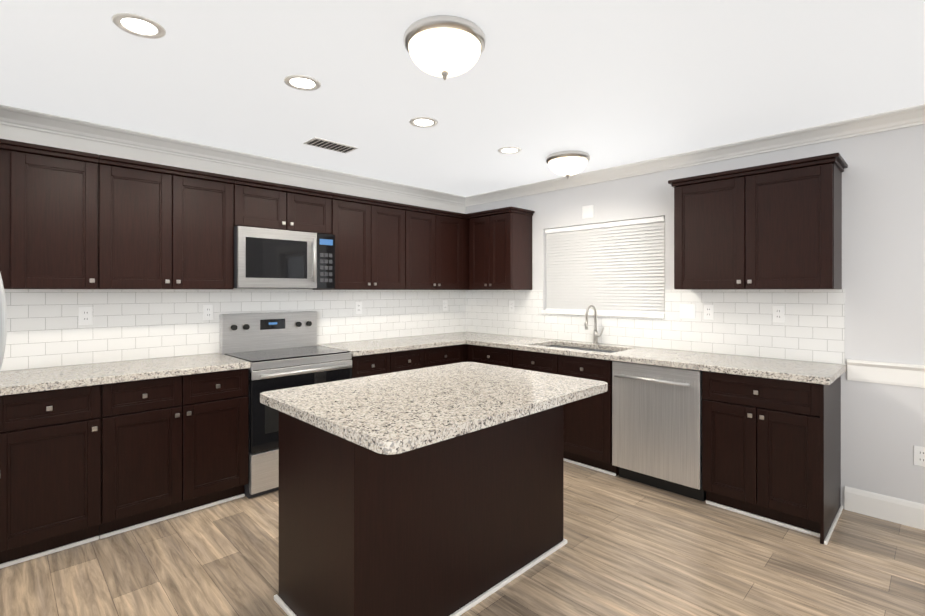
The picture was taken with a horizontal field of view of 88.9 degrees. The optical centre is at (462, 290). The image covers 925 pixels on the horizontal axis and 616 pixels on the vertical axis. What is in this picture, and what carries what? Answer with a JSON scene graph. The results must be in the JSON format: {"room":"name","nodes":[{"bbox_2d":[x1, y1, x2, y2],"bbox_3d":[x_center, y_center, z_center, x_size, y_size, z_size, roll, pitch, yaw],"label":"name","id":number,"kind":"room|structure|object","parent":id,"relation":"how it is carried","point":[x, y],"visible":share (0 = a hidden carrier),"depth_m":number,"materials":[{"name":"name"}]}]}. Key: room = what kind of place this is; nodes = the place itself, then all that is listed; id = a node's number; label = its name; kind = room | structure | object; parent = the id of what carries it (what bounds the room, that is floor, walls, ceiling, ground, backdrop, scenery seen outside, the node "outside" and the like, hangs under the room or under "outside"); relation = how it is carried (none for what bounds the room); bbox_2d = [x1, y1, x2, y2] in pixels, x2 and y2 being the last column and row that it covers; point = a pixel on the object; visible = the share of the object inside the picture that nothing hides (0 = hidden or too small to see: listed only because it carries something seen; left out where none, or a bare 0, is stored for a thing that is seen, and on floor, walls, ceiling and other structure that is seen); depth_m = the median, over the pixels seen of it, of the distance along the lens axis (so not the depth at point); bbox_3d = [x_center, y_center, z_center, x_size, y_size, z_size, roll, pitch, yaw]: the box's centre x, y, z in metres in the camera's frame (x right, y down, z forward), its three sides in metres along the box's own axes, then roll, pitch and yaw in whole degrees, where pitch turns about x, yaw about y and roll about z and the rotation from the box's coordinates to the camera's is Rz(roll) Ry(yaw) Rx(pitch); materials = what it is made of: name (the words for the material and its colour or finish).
{"room":"kitchen","nodes":[
{"label":"kitchen","id":0,"kind":"room"},
{"bbox_2d":[0,124,465,289],"bbox_3d":[-1.722,0.160,3.777,5.080,2.440,0.140,0,0,-45],"label":"wall","id":1,"kind":"structure","parent":0,"point":[7,132],"depth_m":3.47,"materials":[{"name":"white paint"}]},
{"bbox_2d":[0,139,98,288],"bbox_3d":[-2.433,-0.406,2.717,0.499,0.788,0.367,0,0,-45],"label":"upper cabinet","id":2,"kind":"object","parent":1,"relation":"attached to","point":[48,217],"visible":1,"depth_m":2.63,"materials":[{"name":"brown wood"}]},
{"bbox_2d":[98,155,234,288],"bbox_3d":[-1.984,-0.406,3.159,0.758,0.788,0.367,0,0,-45],"label":"upper cabinet","id":3,"kind":"object","parent":1,"relation":"attached to","point":[160,226],"visible":1,"depth_m":3.01,"materials":[{"name":"brown wood"}]},
{"bbox_2d":[0,104,465,205],"bbox_3d":[-1.341,-1.014,3.999,3.945,0.092,0.078,0,0,-45],"label":"crown molding","id":4,"kind":"structure","parent":1,"relation":"attached to","point":[31,120],"depth_m":3.41,"materials":[{"name":"white"}]},
{"bbox_2d":[1,289,465,370],"bbox_3d":[-1.353,0.227,4.034,3.907,0.476,0.008,0,0,-45],"label":"tile backsplash","id":5,"kind":"structure","parent":1,"relation":"attached to","point":[45,329],"depth_m":3.33,"materials":[{"name":"white tile"}]},
{"bbox_2d":[79,307,92,324],"bbox_3d":[-2.394,0.158,2.998,0.070,0.114,0.006,0,0,-45],"label":"electrical outlet","id":6,"kind":"object","parent":5,"relation":"attached to","point":[85,315],"visible":1,"depth_m":3.00,"materials":[{"name":"white plastic"}]},
{"bbox_2d":[203,305,213,319],"bbox_3d":[-1.885,0.158,3.500,0.070,0.114,0.006,0,0,-45],"label":"electrical outlet","id":7,"kind":"object","parent":5,"relation":"attached to","point":[208,312],"visible":1,"depth_m":3.50,"materials":[{"name":"white plastic"}]},
{"bbox_2d":[355,302,361,313],"bbox_3d":[-0.968,0.158,4.403,0.070,0.114,0.006,0,0,-45],"label":"electrical outlet","id":8,"kind":"object","parent":5,"relation":"attached to","point":[358,307],"visible":1,"depth_m":4.40,"materials":[{"name":"white plastic"}]},
{"bbox_2d":[443,300,447,310],"bbox_3d":[-0.189,0.158,5.170,0.070,0.114,0.006,0,0,-45],"label":"electrical outlet","id":9,"kind":"object","parent":5,"relation":"attached to","point":[445,305],"visible":1,"depth_m":5.17,"materials":[{"name":"white plastic"}]},
{"bbox_2d":[233,177,333,233],"bbox_3d":[-1.443,-0.631,3.692,0.758,0.338,0.367,0,0,-45],"label":"upper cabinet","id":10,"kind":"object","parent":1,"relation":"attached to","point":[263,204],"visible":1,"depth_m":3.55,"materials":[{"name":"brown wood"}]},
{"bbox_2d":[233,226,334,288],"bbox_3d":[-1.415,-0.238,3.665,0.748,0.436,0.445,0,0,-45],"label":"microwave","id":11,"kind":"object","parent":10,"relation":"attached to","point":[264,258],"visible":1,"depth_m":3.50,"materials":[{"name":"grey metal"}]},
{"bbox_2d":[313,193,406,289],"bbox_3d":[-0.905,-0.406,4.222,0.748,0.788,0.367,0,0,-45],"label":"upper cabinet","id":12,"kind":"object","parent":1,"relation":"attached to","point":[369,233],"visible":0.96,"depth_m":4.09,"materials":[{"name":"brown wood"}]},
{"bbox_2d":[404,205,468,289],"bbox_3d":[-0.236,-0.406,4.881,1.126,0.788,0.367,0,0,-45],"label":"upper cabinet","id":13,"kind":"object","parent":1,"relation":"attached to","point":[436,249],"visible":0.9,"depth_m":4.64,"materials":[{"name":"brown wood"}]},
{"bbox_2d":[0,461,924,615],"bbox_3d":[0.643,1.410,1.376,5.080,0.060,6.880,0,0,-45],"label":"floor","id":14,"kind":"structure","parent":0,"point":[632,548],"depth_m":2.35,"materials":[{"name":"brown wood"}]},
{"bbox_2d":[0,273,6,370],"bbox_3d":[-1.841,0.494,1.246,0.918,1.772,0.900,0,0,-45],"label":"fridge","id":15,"kind":"object","parent":14,"relation":"on","point":[3,321],"visible":1,"depth_m":1.51,"materials":[{"name":"metal"}]},
{"bbox_2d":[0,385,100,568],"bbox_3d":[-2.344,0.943,2.612,0.478,0.875,0.641,0,0,-45],"label":"base cabinet","id":16,"kind":"object","parent":14,"relation":"on","point":[50,471],"visible":1,"depth_m":2.43,"materials":[{"name":"brown wood"}]},
{"bbox_2d":[99,368,247,538],"bbox_3d":[-1.896,0.943,3.054,0.778,0.875,0.641,0,0,-45],"label":"base cabinet","id":17,"kind":"object","parent":14,"relation":"on","point":[174,446],"visible":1,"depth_m":2.81,"materials":[{"name":"brown wood"}]},
{"bbox_2d":[0,353,250,395],"bbox_3d":[-2.064,0.485,2.884,1.259,0.040,0.647,0,0,-45],"label":"countertop","id":18,"kind":"structure","parent":17,"relation":"on","point":[37,379],"depth_m":2.74,"materials":[{"name":"stone"}]},
{"bbox_2d":[219,311,351,498],"bbox_3d":[-1.319,0.777,3.574,0.760,1.205,0.691,0,0,-45],"label":"range","id":19,"kind":"object","parent":14,"relation":"on","point":[280,350],"visible":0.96,"depth_m":3.42,"materials":[{"name":"grey metal"}]},
{"bbox_2d":[350,349,423,377],"bbox_3d":[-0.805,0.943,4.129,0.737,0.875,0.641,0,0,-45],"label":"base cabinet","id":20,"kind":"object","parent":14,"relation":"on","point":[375,364],"visible":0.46,"depth_m":3.89,"materials":[{"name":"brown wood"}]},
{"bbox_2d":[274,402,569,615],"bbox_3d":[-0.135,0.943,2.344,1.342,0.876,0.662,0,0,-45],"label":"kitchen island","id":21,"kind":"object","parent":14,"relation":"on","point":[433,491],"depth_m":1.95,"materials":[{"name":"wood"}]},
{"bbox_2d":[260,362,607,457],"bbox_3d":[-0.093,0.485,2.280,1.380,0.040,1.020,0,0,-45],"label":"island countertop","id":22,"kind":"structure","parent":21,"relation":"on","point":[389,415],"depth_m":2.00,"materials":[{"name":"beige stone"}]},
{"bbox_2d":[424,344,466,367],"bbox_3d":[-0.140,0.942,4.784,1.126,0.875,0.641,0,0,-45],"label":"base cabinet","id":23,"kind":"object","parent":14,"relation":"on","point":[439,356],"visible":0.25,"depth_m":4.35,"materials":[{"name":"brown wood"}]},
{"bbox_2d":[317,332,508,355],"bbox_3d":[-0.401,0.485,4.522,1.866,0.040,0.647,0,0,-45],"label":"countertop","id":24,"kind":"structure","parent":23,"relation":"on","point":[368,347],"depth_m":4.26,"materials":[{"name":"stone"}]},
{"bbox_2d":[467,344,513,367],"bbox_3d":[0.446,0.943,4.535,0.641,0.875,0.573,0,0,-45],"label":"base cabinet","id":25,"kind":"object","parent":14,"relation":"on","point":[491,355],"visible":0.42,"depth_m":4.31,"materials":[{"name":"brown wood"}]},
{"bbox_2d":[513,350,618,475],"bbox_3d":[0.974,0.943,3.999,0.641,0.875,0.925,0,0,-45],"label":"base cabinet","id":26,"kind":"object","parent":14,"relation":"on","point":[587,432],"visible":0.5,"depth_m":3.63,"materials":[{"name":"brown wood"}]},
{"bbox_2d":[466,335,846,384],"bbox_3d":[1.229,0.485,3.736,0.647,0.040,2.758,0,0,-45],"label":"countertop","id":27,"kind":"structure","parent":26,"relation":"on","point":[805,371],"depth_m":3.25,"materials":[{"name":"stone"}]},
{"bbox_2d":[547,345,617,352],"bbox_3d":[0.980,0.596,3.976,0.422,0.181,0.802,0,0,-45],"label":"sink","id":28,"kind":"object","parent":27,"relation":"in","point":[587,349],"visible":0.02,"depth_m":4.18,"materials":[{"name":"metal"}]},
{"bbox_2d":[585,305,603,343],"bbox_3d":[1.138,0.292,4.073,0.195,0.345,0.109,0,0,-45],"label":"faucet","id":29,"kind":"object","parent":27,"relation":"on","point":[596,335],"visible":1,"depth_m":4.12,"materials":[{"name":"silver metal"}]},
{"bbox_2d":[612,361,705,501],"bbox_3d":[1.497,0.945,3.424,0.649,0.870,0.610,0,0,-45],"label":"dishwasher","id":30,"kind":"object","parent":14,"relation":"on","point":[656,426],"visible":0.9,"depth_m":3.21,"materials":[{"name":"grey metal"}]},
{"bbox_2d":[702,371,842,544],"bbox_3d":[1.964,0.943,2.994,0.641,0.875,0.639,0,0,-45],"label":"base cabinet","id":31,"kind":"object","parent":14,"relation":"on","point":[771,450],"visible":1,"depth_m":2.77,"materials":[{"name":"brown wood"}]},
{"bbox_2d":[0,0,924,196],"bbox_3d":[0.643,-1.090,1.376,5.080,0.060,6.880,0,0,-45],"label":"ceiling","id":32,"kind":"structure","parent":0,"point":[604,84],"depth_m":2.33,"materials":[{"name":"white paint"}]},
{"bbox_2d":[112,13,165,38],"bbox_3d":[-1.291,-1.056,1.886,0.180,0.005,0.180,0,0,-45],"label":"recessed light","id":33,"kind":"object","parent":32,"relation":"in","point":[138,25],"visible":1,"depth_m":1.88,"materials":[{"name":"white"}]},
{"bbox_2d":[284,75,320,90],"bbox_3d":[-0.813,-1.056,2.398,0.180,0.005,0.180,0,0,-45],"label":"recessed light","id":34,"kind":"object","parent":32,"relation":"in","point":[303,82],"visible":1,"depth_m":2.39,"materials":[{"name":"white"}]},
{"bbox_2d":[303,137,357,152],"bbox_3d":[-0.954,-1.055,3.425,0.340,0.009,0.180,0,0,-45],"label":"ceiling vent","id":35,"kind":"object","parent":32,"relation":"in","point":[329,145],"visible":1,"depth_m":3.40,"materials":[{"name":"white metal"}]},
{"bbox_2d":[409,117,437,127],"bbox_3d":[-0.243,-1.056,2.960,0.180,0.005,0.180,0,0,-45],"label":"recessed light","id":36,"kind":"object","parent":32,"relation":"in","point":[424,122],"visible":1,"depth_m":2.96,"materials":[{"name":"white"}]},
{"bbox_2d":[404,15,485,79],"bbox_3d":[-0.074,-0.970,1.976,0.344,0.178,0.344,0,0,-45],"label":"dome ceiling light","id":37,"kind":"object","parent":32,"relation":"attached to","point":[444,46],"visible":1,"depth_m":1.87,"materials":[{"name":"white glass"}]},
{"bbox_2d":[498,147,521,153],"bbox_3d":[0.355,-1.056,3.549,0.180,0.005,0.180,0,0,-45],"label":"recessed light","id":38,"kind":"object","parent":32,"relation":"in","point":[508,150],"visible":1,"depth_m":3.55,"materials":[{"name":"white"}]},
{"bbox_2d":[546,151,589,178],"bbox_3d":[0.830,-0.970,3.723,0.344,0.178,0.344,0,0,-45],"label":"dome ceiling light","id":39,"kind":"object","parent":32,"relation":"attached to","point":[567,164],"visible":1,"depth_m":3.62,"materials":[{"name":"white glass"}]},
{"bbox_2d":[466,124,924,507],"bbox_3d":[2.451,0.160,3.060,0.140,2.440,6.740,0,0,-45],"label":"wall","id":40,"kind":"structure","parent":0,"point":[883,261],"depth_m":2.90,"materials":[{"name":"white paint"}]},
{"bbox_2d":[466,206,534,289],"bbox_3d":[0.378,-0.406,4.799,0.367,0.788,0.608,0,0,-45],"label":"upper cabinet","id":41,"kind":"object","parent":40,"relation":"attached to","point":[500,248],"visible":1,"depth_m":4.65,"materials":[{"name":"brown wood"}]},
{"bbox_2d":[582,205,593,218],"bbox_3d":[1.140,-0.720,4.288,0.004,0.114,0.116,0,0,-45],"label":"switch plate","id":42,"kind":"object","parent":40,"relation":"attached to","point":[588,211],"visible":1,"depth_m":4.28,"materials":[{"name":"white plastic"}]},
{"bbox_2d":[542,310,664,317],"bbox_3d":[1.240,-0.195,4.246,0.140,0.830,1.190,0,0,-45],"label":"window sill","id":43,"kind":"structure","parent":40,"relation":"in","point":[639,315],"depth_m":4.13,"materials":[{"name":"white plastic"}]},
{"bbox_2d":[545,216,664,313],"bbox_3d":[1.236,-0.210,4.242,0.043,0.792,1.166,0,0,-45],"label":"window blinds","id":44,"kind":"object","parent":40,"relation":"attached to","point":[617,266],"visible":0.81,"depth_m":4.17,"materials":[{"name":"white plastic"}]},
{"bbox_2d":[466,289,844,364],"bbox_3d":[1.229,0.227,4.192,0.008,0.476,3.389,0,0,-45],"label":"tile backsplash","id":45,"kind":"structure","parent":40,"relation":"attached to","point":[811,328],"depth_m":3.54,"materials":[{"name":"white tile"}]},
{"bbox_2d":[509,301,513,311],"bbox_3d":[0.511,0.158,4.910,0.006,0.114,0.070,0,0,-45],"label":"electrical outlet","id":46,"kind":"object","parent":45,"relation":"attached to","point":[511,306],"visible":1,"depth_m":4.91,"materials":[{"name":"white plastic"}]},
{"bbox_2d":[680,304,694,318],"bbox_3d":[1.744,0.158,3.659,0.006,0.114,0.116,0,0,-45],"label":"light switch","id":47,"kind":"object","parent":45,"relation":"attached to","point":[687,311],"visible":1,"depth_m":3.66,"materials":[{"name":"white plastic"}]},
{"bbox_2d":[704,304,713,319],"bbox_3d":[1.852,0.158,3.550,0.006,0.114,0.070,0,0,-45],"label":"electrical outlet","id":48,"kind":"object","parent":45,"relation":"attached to","point":[708,311],"visible":1,"depth_m":3.55,"materials":[{"name":"white plastic"}]},
{"bbox_2d":[772,306,784,322],"bbox_3d":[2.165,0.158,3.232,0.006,0.114,0.070,0,0,-45],"label":"electrical outlet","id":49,"kind":"object","parent":45,"relation":"attached to","point":[778,313],"visible":1,"depth_m":3.23,"materials":[{"name":"white plastic"}]},
{"bbox_2d":[465,104,924,206],"bbox_3d":[2.325,-1.014,3.033,0.078,0.092,6.600,0,0,-45],"label":"crown molding","id":50,"kind":"structure","parent":40,"relation":"attached to","point":[894,119],"depth_m":3.41,"materials":[{"name":"white"}]},
{"bbox_2d":[668,153,847,288],"bbox_3d":[1.958,-0.406,3.195,0.367,0.788,0.975,0,0,-45],"label":"upper cabinet","id":51,"kind":"object","parent":40,"relation":"attached to","point":[778,225],"visible":1,"depth_m":3.02,"materials":[{"name":"brown wood"}]},
{"bbox_2d":[844,486,924,529],"bbox_3d":[3.540,1.308,1.845,0.015,0.145,3.200,0,0,-45],"label":"baseboard","id":52,"kind":"structure","parent":40,"relation":"attached to","point":[893,509],"depth_m":2.84,"materials":[{"name":"white wood"}]},
{"bbox_2d":[847,359,924,387],"bbox_3d":[3.538,0.495,1.833,0.034,0.130,3.186,0,0,-45],"label":"trim","id":53,"kind":"structure","parent":40,"relation":"attached to","point":[910,375],"depth_m":2.84,"materials":[{"name":"white wood"}]},
{"bbox_2d":[914,445,924,466],"bbox_3d":[2.666,0.960,2.738,0.006,0.114,0.070,0,0,-45],"label":"electrical outlet","id":54,"kind":"object","parent":40,"relation":"attached to","point":[919,455],"visible":1,"depth_m":2.74,"materials":[{"name":"white plastic"}]}
]}

